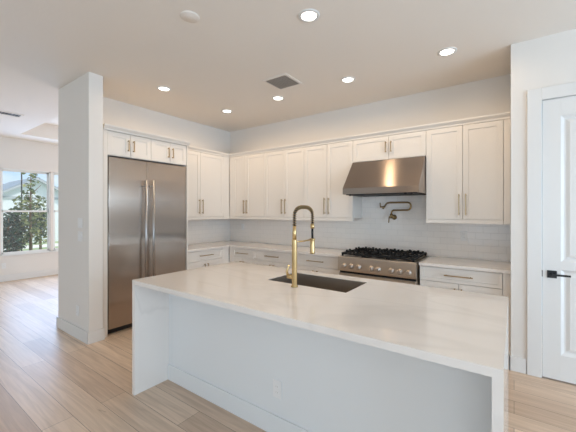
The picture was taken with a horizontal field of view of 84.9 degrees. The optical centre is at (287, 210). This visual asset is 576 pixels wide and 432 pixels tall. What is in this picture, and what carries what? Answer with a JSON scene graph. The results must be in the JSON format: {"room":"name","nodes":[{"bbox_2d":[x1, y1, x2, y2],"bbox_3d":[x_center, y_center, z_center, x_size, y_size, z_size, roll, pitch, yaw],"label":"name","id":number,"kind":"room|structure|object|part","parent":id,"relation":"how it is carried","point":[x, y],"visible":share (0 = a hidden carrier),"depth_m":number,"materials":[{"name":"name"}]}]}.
{"room":"kitchen","nodes":[
{"label":"kitchen","id":0,"kind":"room"},
{"bbox_2d":[0,137,57,275],"bbox_3d":[-6.986,-0.035,5.384,0.150,3.050,10.900,0,0,36],"label":"wall window","id":1,"kind":"structure","parent":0,"point":[14,153],"depth_m":6.99,"materials":[{"name":"white paint"}]},
{"bbox_2d":[0,168,51,256],"bbox_3d":[-5.795,0.022,6.975,0.150,1.865,0.935,0,0,36],"label":"window","id":2,"kind":"structure","parent":1,"relation":"attached to","point":[47,250],"depth_m":7.00,"materials":[{"name":"white plastic"}]},
{"bbox_3d":[-5.833,-0.431,7.003,0.028,0.913,0.831,0,0,36],"label":"sash","id":3,"kind":"part","parent":2,"relation":"part of","materials":[{"name":"clear glass"}]},
{"bbox_3d":[-5.806,0.449,6.983,0.028,0.928,0.831,0,0,36],"label":"sash","id":4,"kind":"part","parent":2,"relation":"part of","materials":[{"name":"clear glass"}]},
{"bbox_3d":[-5.750,0.945,6.943,0.039,0.020,0.935,0,0,36],"label":"sill","id":5,"kind":"part","parent":2,"relation":"part of","materials":[{"name":"white paint"}]},
{"bbox_2d":[0,269,57,281],"bbox_3d":[-6.918,1.423,5.335,0.015,0.135,10.600,0,0,36],"label":"baseboard","id":6,"kind":"structure","parent":1,"relation":"attached to","point":[11,277],"depth_m":6.96,"materials":[{"name":"white paint"}]},
{"bbox_2d":[52,172,57,251],"bbox_3d":[-5.256,0.022,7.726,0.150,1.865,0.935,0,0,36],"label":"window","id":7,"kind":"structure","parent":1,"relation":"attached to","point":[54,173],"depth_m":7.37,"materials":[{"name":"white plastic"}]},
{"bbox_3d":[-5.266,0.449,7.734,0.028,0.928,0.831,0,0,36],"label":"sash","id":8,"kind":"part","parent":7,"relation":"part of","materials":[{"name":"white plastic"}]},
{"bbox_2d":[103,97,229,244],"bbox_3d":[-2.006,-0.035,5.188,0.190,3.050,2.690,0,0,36],"label":"wall","id":9,"kind":"structure","parent":0,"point":[115,112],"depth_m":5.07,"materials":[{"name":"white paint"}]},
{"bbox_2d":[108,131,150,160],"bbox_3d":[-2.224,-0.812,4.134,0.676,0.289,0.552,0,0,36],"label":"upper cabinet","id":10,"kind":"object","parent":9,"relation":"attached to","point":[120,145],"visible":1,"depth_m":3.94,"materials":[{"name":"white paint"}]},
{"bbox_3d":[-2.066,-0.814,3.851,0.018,0.281,0.273,0,0,36],"label":"door","id":11,"kind":"part","parent":10,"relation":"part of","materials":[{"name":"white paint"}]},
{"bbox_3d":[-1.905,-0.814,4.075,0.018,0.281,0.272,0,0,36],"label":"door","id":12,"kind":"part","parent":10,"relation":"part of","materials":[{"name":"white paint"}]},
{"bbox_2d":[146,139,185,165],"bbox_3d":[-1.901,-0.812,4.584,0.676,0.289,0.554,0,0,36],"label":"upper cabinet","id":13,"kind":"object","parent":9,"relation":"attached to","point":[162,152],"visible":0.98,"depth_m":4.38,"materials":[{"name":"white paint"}]},
{"bbox_2d":[103,123,190,145],"bbox_3d":[-1.918,-0.990,4.261,0.354,0.062,1.216,0,0,36],"label":"crown molding","id":14,"kind":"structure","parent":13,"relation":"on","point":[109,127],"depth_m":4.08,"materials":[{"name":"white paint"}]},
{"bbox_3d":[-1.742,-0.814,4.303,0.018,0.281,0.280,0,0,36],"label":"door","id":15,"kind":"part","parent":13,"relation":"part of","materials":[{"name":"white paint"}]},
{"bbox_3d":[-1.580,-0.814,4.528,0.018,0.281,0.267,0,0,36],"label":"door","id":16,"kind":"part","parent":13,"relation":"part of","materials":[{"name":"white paint"}]},
{"bbox_2d":[188,219,229,244],"bbox_3d":[-1.574,0.361,5.618,0.009,0.434,1.463,0,0,36],"label":"tile backsplash","id":17,"kind":"structure","parent":9,"relation":"attached to","point":[205,230],"depth_m":5.77,"materials":[{"name":"white tile"}]},
{"bbox_2d":[188,150,229,219],"bbox_3d":[-1.521,-0.415,5.375,0.372,1.114,1.130,0,0,36],"label":"upper cabinet","id":18,"kind":"object","parent":9,"relation":"attached to","point":[208,174],"visible":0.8,"depth_m":5.35,"materials":[{"name":"white paint"}]},
{"bbox_3d":[-1.597,-0.438,5.028,0.018,1.062,0.474,0,0,36],"label":"door","id":19,"kind":"part","parent":18,"relation":"part of","materials":[{"name":"white paint"}]},
{"bbox_3d":[-1.416,0.120,5.300,0.049,0.044,1.130,0,0,36],"label":"light rail","id":20,"kind":"part","parent":18,"relation":"part of","materials":[{"name":"white paint"}]},
{"bbox_3d":[-1.308,-0.438,5.430,0.018,1.062,0.508,0,0,36],"label":"door","id":21,"kind":"part","parent":18,"relation":"part of","materials":[{"name":"white paint"}]},
{"bbox_2d":[0,0,575,144],"bbox_3d":[-1.344,-1.760,1.334,14.040,0.400,10.900,0,0,36],"label":"ceiling","id":22,"kind":"structure","parent":0,"point":[210,65],"depth_m":3.10,"materials":[{"name":"white paint"}]},
{"bbox_2d":[0,110,23,117],"bbox_3d":[-4.537,-1.555,4.955,0.210,0.010,0.560,0,0,36],"label":"ceiling vent","id":23,"kind":"object","parent":22,"relation":"in","point":[1,112],"visible":1,"depth_m":5.07,"materials":[{"name":"white metal"}]},
{"bbox_2d":[157,86,170,91],"bbox_3d":[-1.579,-1.555,4.011,0.176,0.008,0.176,0,0,36],"label":"recessed light","id":24,"kind":"object","parent":22,"relation":"in","point":[161,88],"visible":1,"depth_m":3.99,"materials":[{"name":"white"}]},
{"bbox_2d":[180,11,199,22],"bbox_3d":[-0.786,-1.555,2.526,0.152,0.008,0.152,0,0,36],"label":"smoke detector","id":25,"kind":"object","parent":22,"relation":"attached to","point":[188,16],"visible":1,"depth_m":2.51,"materials":[{"name":"white paint"}]},
{"bbox_2d":[221,109,232,112],"bbox_3d":[-0.951,-1.555,4.913,0.176,0.008,0.176,0,0,36],"label":"recessed light","id":26,"kind":"object","parent":22,"relation":"in","point":[223,110],"visible":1,"depth_m":4.91,"materials":[{"name":"white"}]},
{"bbox_2d":[272,96,283,100],"bbox_3d":[-0.138,-1.555,4.348,0.176,0.008,0.176,0,0,36],"label":"recessed light","id":27,"kind":"object","parent":22,"relation":"in","point":[277,98],"visible":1,"depth_m":4.35,"materials":[{"name":"white"}]},
{"bbox_2d":[262,73,302,90],"bbox_3d":[-0.067,-1.555,3.808,0.360,0.010,0.360,0,0,36],"label":"ceiling vent","id":28,"kind":"object","parent":22,"relation":"in","point":[283,81],"visible":1,"depth_m":3.80,"materials":[{"name":"white metal"}]},
{"bbox_2d":[298,9,319,22],"bbox_3d":[0.167,-1.555,2.514,0.176,0.008,0.176,0,0,36],"label":"recessed light","id":29,"kind":"object","parent":22,"relation":"in","point":[306,15],"visible":1,"depth_m":2.50,"materials":[{"name":"white paint"}]},
{"bbox_2d":[341,76,354,82],"bbox_3d":[0.712,-1.555,3.737,0.176,0.008,0.176,0,0,36],"label":"recessed light","id":30,"kind":"object","parent":22,"relation":"in","point":[348,79],"visible":1,"depth_m":3.72,"materials":[{"name":"white"}]},
{"bbox_2d":[437,47,456,55],"bbox_3d":[1.555,-1.555,3.081,0.176,0.008,0.176,0,0,36],"label":"recessed light","id":31,"kind":"object","parent":22,"relation":"in","point":[447,51],"visible":1,"depth_m":3.07,"materials":[{"name":"white"}]},
{"bbox_2d":[0,274,575,431],"bbox_3d":[-1.344,1.550,1.334,14.040,0.120,10.900,0,0,36],"label":"floor","id":32,"kind":"structure","parent":0,"point":[51,380],"depth_m":2.60,"materials":[{"name":"brown wood"}]},
{"bbox_2d":[58,72,102,331],"bbox_3d":[-2.545,-0.035,3.845,0.880,3.050,0.150,0,0,36],"label":"wall pier","id":33,"kind":"object","parent":32,"relation":"on","point":[80,101],"visible":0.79,"depth_m":3.65,"materials":[{"name":"white paint"}]},
{"bbox_2d":[76,305,78,315],"bbox_3d":[-2.470,1.170,3.693,0.070,0.115,0.008,0,0,36],"label":"power outlet","id":34,"kind":"object","parent":33,"relation":"attached to","point":[77,307],"visible":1,"depth_m":3.68,"materials":[{"name":"white plastic"}]},
{"bbox_2d":[78,218,81,227],"bbox_3d":[-2.414,0.138,3.651,0.115,0.115,0.010,0,0,36],"label":"light switch","id":35,"kind":"object","parent":33,"relation":"attached to","point":[79,219],"visible":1,"depth_m":3.65,"materials":[{"name":"white plastic"}]},
{"bbox_2d":[78,231,81,241],"bbox_3d":[-2.414,0.295,3.651,0.115,0.115,0.010,0,0,36],"label":"light switch","id":36,"kind":"object","parent":33,"relation":"attached to","point":[79,232],"visible":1,"depth_m":3.65,"materials":[{"name":"white plastic"}]},
{"bbox_2d":[56,317,104,344],"bbox_3d":[-2.546,1.423,3.845,0.912,0.135,0.181,0,0,36],"label":"baseboard","id":37,"kind":"object","parent":33,"relation":"attached to","point":[94,336],"visible":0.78,"depth_m":3.64,"materials":[{"name":"white paint"}]},
{"bbox_2d":[103,129,107,337],"bbox_3d":[-2.412,0.267,3.894,0.650,2.447,0.049,0,0,36],"label":"end panel","id":38,"kind":"object","parent":32,"relation":"on","point":[105,132],"visible":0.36,"depth_m":3.71,"materials":[{"name":"white paint"}]},
{"bbox_2d":[108,157,185,333],"bbox_3d":[-2.038,0.417,4.344,0.714,2.144,1.091,0,0,36],"label":"refrigerator","id":39,"kind":"object","parent":32,"relation":"on","point":[147,200],"visible":0.59,"depth_m":4.04,"materials":[{"name":"silver metal"}]},
{"bbox_3d":[-2.012,0.383,3.954,0.050,2.064,0.480,0,0,36],"label":"door","id":40,"kind":"part","parent":39,"relation":"part of","materials":[{"name":"silver metal"}]},
{"bbox_3d":[-1.847,0.335,4.069,0.084,1.470,0.027,0,0,36],"label":"handle","id":41,"kind":"part","parent":39,"relation":"part of","materials":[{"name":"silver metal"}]},
{"bbox_3d":[-1.787,0.335,4.153,0.084,1.470,0.027,0,0,36],"label":"handle","id":42,"kind":"part","parent":39,"relation":"part of","materials":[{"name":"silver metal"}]},
{"bbox_3d":[-1.695,0.383,4.396,0.050,2.064,0.600,0,0,36],"label":"door","id":43,"kind":"part","parent":39,"relation":"part of","materials":[{"name":"silver metal"}]},
{"bbox_2d":[183,146,187,269],"bbox_3d":[-1.743,0.267,4.826,0.650,2.447,0.018,0,0,36],"label":"end panel","id":44,"kind":"object","parent":32,"relation":"on","point":[186,166],"visible":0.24,"depth_m":4.64,"materials":[{"name":"white paint"}]},
{"bbox_2d":[188,247,228,269],"bbox_3d":[-1.479,1.052,5.171,0.636,0.875,0.843,0,0,36],"label":"base cabinet","id":45,"kind":"object","parent":32,"relation":"on","point":[197,259],"visible":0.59,"depth_m":4.98,"materials":[{"name":"white paint"}]},
{"bbox_3d":[-1.401,1.081,4.812,0.018,0.608,0.347,0,0,36],"label":"door","id":46,"kind":"part","parent":45,"relation":"part of","materials":[{"name":"white paint"}]},
{"bbox_3d":[-1.298,0.696,4.955,0.018,0.152,0.699,0,0,36],"label":"drawer","id":47,"kind":"part","parent":45,"relation":"part of","materials":[{"name":"white paint"}]},
{"bbox_3d":[-1.196,1.081,5.098,0.018,0.608,0.347,0,0,36],"label":"door","id":48,"kind":"part","parent":45,"relation":"part of","materials":[{"name":"white paint"}]},
{"bbox_2d":[188,240,347,257],"bbox_3d":[-0.474,0.595,4.830,2.693,0.032,1.460,0,0,36],"label":"countertop","id":49,"kind":"structure","parent":45,"relation":"on","point":[319,251],"depth_m":5.00,"materials":[{"name":"white stone"}]},
{"bbox_2d":[229,247,253,263],"bbox_3d":[-0.614,1.052,5.422,0.540,0.875,0.636,0,0,36],"label":"base cabinet","id":50,"kind":"object","parent":32,"relation":"on","point":[235,254],"visible":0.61,"depth_m":5.20,"materials":[{"name":"white paint"}]},
{"bbox_3d":[-0.831,1.081,5.242,0.223,0.608,0.018,0,0,36],"label":"door","id":51,"kind":"part","parent":50,"relation":"part of","materials":[{"name":"white paint"}]},
{"bbox_3d":[-0.738,0.696,5.175,0.451,0.152,0.018,0,0,36],"label":"drawer","id":52,"kind":"part","parent":50,"relation":"part of","materials":[{"name":"white paint"}]},
{"bbox_3d":[-0.646,1.081,5.109,0.223,0.608,0.018,0,0,36],"label":"door","id":53,"kind":"part","parent":50,"relation":"part of","materials":[{"name":"white paint"}]},
{"bbox_2d":[253,250,291,268],"bbox_3d":[-0.073,1.052,5.034,0.790,0.875,0.636,0,0,36],"label":"base cabinet","id":54,"kind":"object","parent":32,"relation":"on","point":[269,258],"visible":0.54,"depth_m":4.80,"materials":[{"name":"white paint"}]},
{"bbox_3d":[-0.393,1.081,4.928,0.391,0.608,0.018,0,0,36],"label":"door","id":55,"kind":"part","parent":54,"relation":"part of","materials":[{"name":"white paint"}]},
{"bbox_3d":[-0.072,1.081,4.697,0.391,0.608,0.018,0,0,36],"label":"door","id":56,"kind":"part","parent":54,"relation":"part of","materials":[{"name":"white paint"}]},
{"bbox_2d":[297,254,339,274],"bbox_3d":[0.549,1.052,4.588,0.742,0.875,0.636,0,0,36],"label":"base cabinet","id":57,"kind":"object","parent":32,"relation":"on","point":[323,264],"visible":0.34,"depth_m":4.33,"materials":[{"name":"white paint"}]},
{"bbox_3d":[0.239,1.081,4.474,0.367,0.608,0.018,0,0,36],"label":"door","id":58,"kind":"part","parent":57,"relation":"part of","materials":[{"name":"white paint"}]},
{"bbox_3d":[0.390,0.696,4.366,0.738,0.152,0.018,0,0,36],"label":"drawer","id":59,"kind":"part","parent":57,"relation":"part of","materials":[{"name":"white paint"}]},
{"bbox_3d":[0.540,1.081,4.258,0.367,0.608,0.018,0,0,36],"label":"door","id":60,"kind":"part","parent":57,"relation":"part of","materials":[{"name":"white paint"}]},
{"bbox_2d":[132,261,507,431],"bbox_3d":[0.090,1.024,2.313,2.492,0.929,1.179,0,0,36],"label":"kitchen island","id":61,"kind":"object","parent":32,"relation":"on","point":[376,355],"visible":0.91,"depth_m":1.94,"materials":[{"name":"white stone"}]},
{"bbox_3d":[-0.076,1.422,2.083,2.422,0.134,0.014,0,0,36],"label":"baseboard","id":62,"kind":"part","parent":61,"relation":"part of","materials":[{"name":"white paint"}]},
{"bbox_2d":[273,379,281,398],"bbox_3d":[-0.072,1.178,2.083,0.070,0.115,0.008,0,0,36],"label":"power outlet","id":63,"kind":"object","parent":61,"relation":"attached to","point":[277,385],"visible":1,"depth_m":2.08,"materials":[{"name":"white plastic"}]},
{"bbox_2d":[275,384,278,394],"bbox_3d":[-0.074,1.178,2.080,0.034,0.068,0.002,0,0,36],"label":"receptacle","id":64,"kind":"object","parent":63,"relation":"attached to","point":[276,385],"depth_m":2.08,"materials":[{"name":"beige plastic"}]},
{"bbox_2d":[132,261,507,379],"bbox_3d":[0.085,0.578,2.307,2.492,0.035,1.163,0,0,36],"label":"island countertop","id":65,"kind":"structure","parent":61,"relation":"on","point":[464,330],"depth_m":1.81,"materials":[{"name":"white stone"}]},
{"bbox_2d":[286,205,314,287],"bbox_3d":[0.100,0.257,2.443,0.106,0.605,0.304,0,0,36],"label":"faucet","id":66,"kind":"object","parent":65,"relation":"on","point":[293,276],"visible":1,"depth_m":2.32,"materials":[{"name":"gold metal"}]},
{"bbox_3d":[0.009,0.453,2.353,0.064,0.103,0.032,0,0,36],"label":"lever","id":67,"kind":"part","parent":66,"relation":"part of","materials":[{"name":"gold metal"}]},
{"bbox_3d":[0.129,0.229,2.439,0.045,0.018,0.278,0,0,36],"label":"holder arm","id":68,"kind":"part","parent":66,"relation":"part of","materials":[{"name":"gold metal"}]},
{"bbox_2d":[269,273,365,292],"bbox_3d":[0.227,0.658,2.519,0.697,0.191,0.385,0,0,36],"label":"sink","id":69,"kind":"object","parent":65,"relation":"in","point":[334,284],"visible":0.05,"depth_m":2.69,"materials":[{"name":"silver metal"}]},
{"bbox_3d":[-0.066,1.042,2.096,2.422,0.894,0.018,0,0,36],"label":"seating panel","id":70,"kind":"part","parent":61,"relation":"part of","materials":[{"name":"white paint"}]},
{"bbox_2d":[338,247,428,284],"bbox_3d":[1.222,1.000,4.044,0.956,0.979,0.744,0,0,36],"label":"range","id":71,"kind":"object","parent":32,"relation":"on","point":[400,266],"visible":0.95,"depth_m":3.79,"materials":[{"name":"silver metal"}]},
{"bbox_3d":[1.049,0.673,3.803,0.956,0.183,0.067,0,0,36],"label":"control panel","id":72,"kind":"part","parent":71,"relation":"part of","materials":[{"name":"silver metal"}]},
{"bbox_3d":[1.054,1.041,3.809,0.944,0.498,0.049,0,0,36],"label":"oven door","id":73,"kind":"part","parent":71,"relation":"part of","materials":[{"name":"silver metal"}]},
{"bbox_2d":[340,252,428,263],"bbox_3d":[1.244,0.591,4.074,0.956,0.026,0.670,0,0,36],"label":"cooktop","id":74,"kind":"object","parent":71,"relation":"in","point":[344,257],"depth_m":3.83,"materials":[{"name":"black metal"}]},
{"bbox_3d":[1.187,0.695,3.640,0.070,0.070,0.042,0,0,36],"label":"knob","id":75,"kind":"part","parent":71,"relation":"part of","materials":[{"name":"silver metal"}]},
{"bbox_3d":[1.264,0.695,3.585,0.070,0.070,0.042,0,0,36],"label":"knob","id":76,"kind":"part","parent":71,"relation":"part of","materials":[{"name":"silver metal"}]},
{"bbox_3d":[1.342,0.695,3.529,0.070,0.070,0.042,0,0,36],"label":"knob","id":77,"kind":"part","parent":71,"relation":"part of","materials":[{"name":"silver metal"}]},
{"bbox_2d":[420,265,510,352],"bbox_3d":[1.996,1.052,3.549,0.841,0.875,0.636,0,0,36],"label":"base cabinet","id":78,"kind":"object","parent":32,"relation":"on","point":[492,283],"visible":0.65,"depth_m":3.27,"materials":[{"name":"white paint"}]},
{"bbox_3d":[1.653,1.081,3.459,0.384,0.608,0.018,0,0,36],"label":"door","id":79,"kind":"part","parent":78,"relation":"part of","materials":[{"name":"white paint"}]},
{"bbox_3d":[1.795,0.693,3.324,0.270,0.012,0.036,0,0,36],"label":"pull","id":80,"kind":"part","parent":78,"relation":"part of","materials":[{"name":"beige metal"}]},
{"bbox_3d":[1.811,0.696,3.346,0.772,0.152,0.018,0,0,36],"label":"drawer","id":81,"kind":"part","parent":78,"relation":"part of","materials":[{"name":"white paint"}]},
{"bbox_2d":[419,256,510,273],"bbox_3d":[2.002,0.595,3.560,0.846,0.032,0.635,0,0,36],"label":"countertop","id":82,"kind":"structure","parent":78,"relation":"on","point":[434,261],"depth_m":3.46,"materials":[{"name":"white stone"}]},
{"bbox_3d":[1.968,1.081,3.233,0.384,0.608,0.018,0,0,36],"label":"door","id":83,"kind":"part","parent":78,"relation":"part of","materials":[{"name":"white paint"}]},
{"bbox_2d":[230,74,510,261],"bbox_3d":[0.706,-0.035,4.971,4.850,3.050,0.120,0,0,36],"label":"wall","id":84,"kind":"structure","parent":0,"point":[489,96],"depth_m":4.37,"materials":[{"name":"white paint"}]},
{"bbox_2d":[230,153,264,218],"bbox_3d":[-0.641,-0.415,5.630,0.827,1.114,0.372,0,0,36],"label":"upper cabinet","id":85,"kind":"object","parent":84,"relation":"attached to","point":[247,173],"visible":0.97,"depth_m":5.49,"materials":[{"name":"white paint"}]},
{"bbox_3d":[-0.861,-0.438,5.614,0.311,1.062,0.018,0,0,36],"label":"door","id":86,"kind":"part","parent":85,"relation":"part of","materials":[{"name":"white paint"}]},
{"bbox_3d":[-0.717,0.120,5.525,0.827,0.044,0.049,0,0,36],"label":"light rail","id":87,"kind":"part","parent":85,"relation":"part of","materials":[{"name":"white paint"}]},
{"bbox_3d":[-0.560,-0.438,5.398,0.421,1.062,0.018,0,0,36],"label":"door","id":88,"kind":"part","parent":85,"relation":"part of","materials":[{"name":"white paint"}]},
{"bbox_2d":[264,148,303,219],"bbox_3d":[0.013,-0.415,5.160,0.783,1.114,0.372,0,0,36],"label":"upper cabinet","id":89,"kind":"object","parent":84,"relation":"attached to","point":[284,170],"visible":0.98,"depth_m":5.03,"materials":[{"name":"white paint"}]},
{"bbox_3d":[-0.223,-0.438,5.156,0.401,1.062,0.018,0,0,36],"label":"door","id":90,"kind":"part","parent":89,"relation":"part of","materials":[{"name":"white paint"}]},
{"bbox_3d":[-0.062,0.120,5.055,0.783,0.044,0.049,0,0,36],"label":"light rail","id":91,"kind":"part","parent":89,"relation":"part of","materials":[{"name":"white paint"}]},
{"bbox_3d":[0.095,-0.438,4.928,0.374,1.062,0.018,0,0,36],"label":"door","id":92,"kind":"part","parent":89,"relation":"part of","materials":[{"name":"white paint"}]},
{"bbox_2d":[304,141,361,220],"bbox_3d":[0.656,-0.415,4.699,0.800,1.114,0.372,0,0,36],"label":"upper cabinet","id":93,"kind":"object","parent":84,"relation":"attached to","point":[327,167],"visible":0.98,"depth_m":4.56,"materials":[{"name":"white paint"}]},
{"bbox_3d":[0.410,-0.438,4.702,0.393,1.062,0.018,0,0,36],"label":"door","id":94,"kind":"part","parent":93,"relation":"part of","materials":[{"name":"white paint"}]},
{"bbox_3d":[0.581,0.120,4.594,0.800,0.044,0.049,0,0,36],"label":"light rail","id":95,"kind":"part","parent":93,"relation":"part of","materials":[{"name":"white paint"}]},
{"bbox_3d":[0.735,-0.438,4.469,0.399,1.062,0.018,0,0,36],"label":"door","id":96,"kind":"part","parent":93,"relation":"part of","materials":[{"name":"white paint"}]},
{"bbox_2d":[230,195,510,261],"bbox_3d":[0.698,0.184,4.895,4.523,0.788,0.010,0,0,36],"label":"tile backsplash","id":97,"kind":"structure","parent":84,"relation":"attached to","point":[410,230],"depth_m":4.35,"materials":[{"name":"white tile"}]},
{"bbox_2d":[380,202,411,222],"bbox_3d":[1.462,0.017,4.278,0.430,0.287,0.100,0,0,36],"label":"pot filler","id":98,"kind":"object","parent":97,"relation":"attached to","point":[392,216],"visible":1,"depth_m":4.28,"materials":[{"name":"gold metal"}]},
{"bbox_3d":[1.479,-0.038,4.250,0.371,0.177,0.023,0,0,36],"label":"arm","id":99,"kind":"part","parent":98,"relation":"part of","materials":[{"name":"gold metal"}]},
{"bbox_2d":[460,231,466,240],"bbox_3d":[2.144,0.305,3.845,0.070,0.115,0.008,0,0,36],"label":"power outlet","id":100,"kind":"object","parent":97,"relation":"attached to","point":[463,234],"visible":1,"depth_m":3.84,"materials":[{"name":"white plastic"}]},
{"bbox_2d":[343,156,425,196],"bbox_3d":[1.276,-0.426,4.065,0.932,0.468,0.652,0,0,36],"label":"range hood","id":101,"kind":"object","parent":84,"relation":"attached to","point":[401,176],"visible":0.98,"depth_m":3.86,"materials":[{"name":"silver metal"}]},
{"bbox_2d":[353,131,425,162],"bbox_3d":[1.365,-0.819,4.190,0.945,0.307,0.372,0,0,36],"label":"upper cabinet","id":102,"kind":"object","parent":84,"relation":"attached to","point":[413,144],"visible":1,"depth_m":4.03,"materials":[{"name":"white paint"}]},
{"bbox_3d":[1.100,-0.820,4.207,0.491,0.299,0.018,0,0,36],"label":"door","id":103,"kind":"part","parent":102,"relation":"part of","materials":[{"name":"white paint"}]},
{"bbox_3d":[1.484,-0.820,3.931,0.447,0.299,0.018,0,0,36],"label":"door","id":104,"kind":"part","parent":102,"relation":"part of","materials":[{"name":"white paint"}]},
{"bbox_2d":[426,119,509,224],"bbox_3d":[2.087,-0.415,3.672,0.830,1.114,0.372,0,0,36],"label":"upper cabinet","id":105,"kind":"object","parent":84,"relation":"attached to","point":[468,166],"visible":1,"depth_m":3.54,"materials":[{"name":"white paint"}]},
{"bbox_2d":[188,112,510,157],"bbox_3d":[0.318,-1.004,4.136,4.245,0.062,1.121,0,0,36],"label":"crown molding","id":106,"kind":"structure","parent":105,"relation":"on","point":[506,115],"depth_m":4.15,"materials":[{"name":"white paint"}]},
{"bbox_3d":[1.825,-0.438,3.687,0.383,1.062,0.018,0,0,36],"label":"door","id":107,"kind":"part","parent":105,"relation":"part of","materials":[{"name":"white paint"}]},
{"bbox_3d":[2.011,0.120,3.567,0.830,0.044,0.049,0,0,36],"label":"light rail","id":108,"kind":"part","parent":105,"relation":"part of","materials":[{"name":"white paint"}]},
{"bbox_3d":[2.137,-0.438,3.462,0.378,1.062,0.018,0,0,36],"label":"door","id":109,"kind":"part","parent":105,"relation":"part of","materials":[{"name":"white paint"}]},
{"bbox_2d":[511,41,527,373],"bbox_3d":[2.366,-0.035,3.232,0.125,3.050,0.770,0,0,36],"label":"wall","id":110,"kind":"structure","parent":0,"point":[519,51],"depth_m":2.92,"materials":[{"name":"white paint"}]},
{"bbox_2d":[509,355,525,373],"bbox_3d":[2.126,1.423,2.919,0.130,0.135,0.015,0,0,36],"label":"baseboard","id":111,"kind":"structure","parent":110,"relation":"attached to","point":[517,364],"depth_m":2.91,"materials":[{"name":"white paint"}]},
{"bbox_2d":[528,28,575,89],"bbox_3d":[4.217,-0.035,1.503,4.900,3.050,0.120,0,0,36],"label":"wall","id":112,"kind":"structure","parent":0,"point":[551,58],"depth_m":2.78,"materials":[{"name":"white paint"}]},
{"bbox_2d":[527,82,575,377],"bbox_3d":[2.638,0.195,2.618,1.042,2.590,0.130,0,0,36],"label":"trim","id":113,"kind":"structure","parent":112,"relation":"attached to","point":[535,97],"depth_m":2.83,"materials":[{"name":"white paint"}]},
{"bbox_2d":[542,96,575,383],"bbox_3d":[2.603,0.246,2.575,0.824,2.463,0.091,0,0,36],"label":"door","id":114,"kind":"structure","parent":112,"relation":"in","point":[559,114],"depth_m":2.75,"materials":[{"name":"white paint"}]},
{"bbox_3d":[2.349,0.557,2.732,0.154,0.066,0.050,0,0,36],"label":"handle","id":115,"kind":"part","parent":114,"relation":"part of","materials":[{"name":"black metal"}]},
{"bbox_3d":[2.612,-0.196,2.585,0.568,1.275,0.018,0,0,36],"label":"panel","id":116,"kind":"part","parent":114,"relation":"part of","materials":[{"name":"white paint"}]},
{"bbox_3d":[2.612,0.885,2.585,0.568,0.746,0.018,0,0,36],"label":"panel","id":117,"kind":"part","parent":114,"relation":"part of","materials":[{"name":"white paint"}]},
{"label":"outside","id":118,"kind":"structure","parent":0,"visible":0},
{"bbox_2d":[4,241,57,250],"bbox_3d":[-20.698,1.690,30.243,51.100,0.100,75.000,0,0,36],"label":"lawn","id":119,"kind":"structure","parent":118,"point":[55,241],"depth_m":14.15,"materials":[{"name":"green plant"}]},
{"bbox_2d":[3,212,25,251],"bbox_3d":[-7.755,0.811,8.746,0.726,1.662,0.762,0,0,36],"label":"tree","id":120,"kind":"object","parent":119,"relation":"on","point":[8,231],"visible":0.85,"depth_m":8.73,"materials":[{"name":"green plant"}]},
{"bbox_2d":[6,212,28,250],"bbox_3d":[-8.629,0.808,10.071,0.703,1.668,0.712,0,0,36],"label":"tree","id":121,"kind":"object","parent":119,"relation":"on","point":[24,243],"visible":0.09,"depth_m":10.09,"materials":[{"name":"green plant"}]},
{"bbox_2d":[8,172,46,249],"bbox_3d":[-7.863,0.133,9.613,1.031,3.018,0.992,0,0,36],"label":"tree","id":122,"kind":"object","parent":119,"relation":"on","point":[38,238],"visible":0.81,"depth_m":9.58,"materials":[{"name":"green plant"}]},
{"bbox_2d":[3,177,57,242],"bbox_3d":[-16.207,-0.060,19.942,9.810,3.400,13.500,0,0,36],"label":"house","id":123,"kind":"structure","parent":119,"relation":"on","point":[11,190],"depth_m":16.30,"materials":[{"name":"white paint"}]},
{"bbox_2d":[4,243,57,249],"bbox_3d":[-7.253,1.629,20.593,1.400,0.019,75.000,0,0,36],"label":"path","id":124,"kind":"structure","parent":119,"relation":"on","point":[56,244],"depth_m":14.38,"materials":[{"name":"white concrete"}]},
{"bbox_2d":[28,208,46,248],"bbox_3d":[-9.958,0.744,12.692,0.860,1.796,0.867,0,0,36],"label":"tree","id":125,"kind":"object","parent":119,"relation":"on","point":[45,220],"visible":0.27,"depth_m":12.58,"materials":[{"name":"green plant"}]}
]}

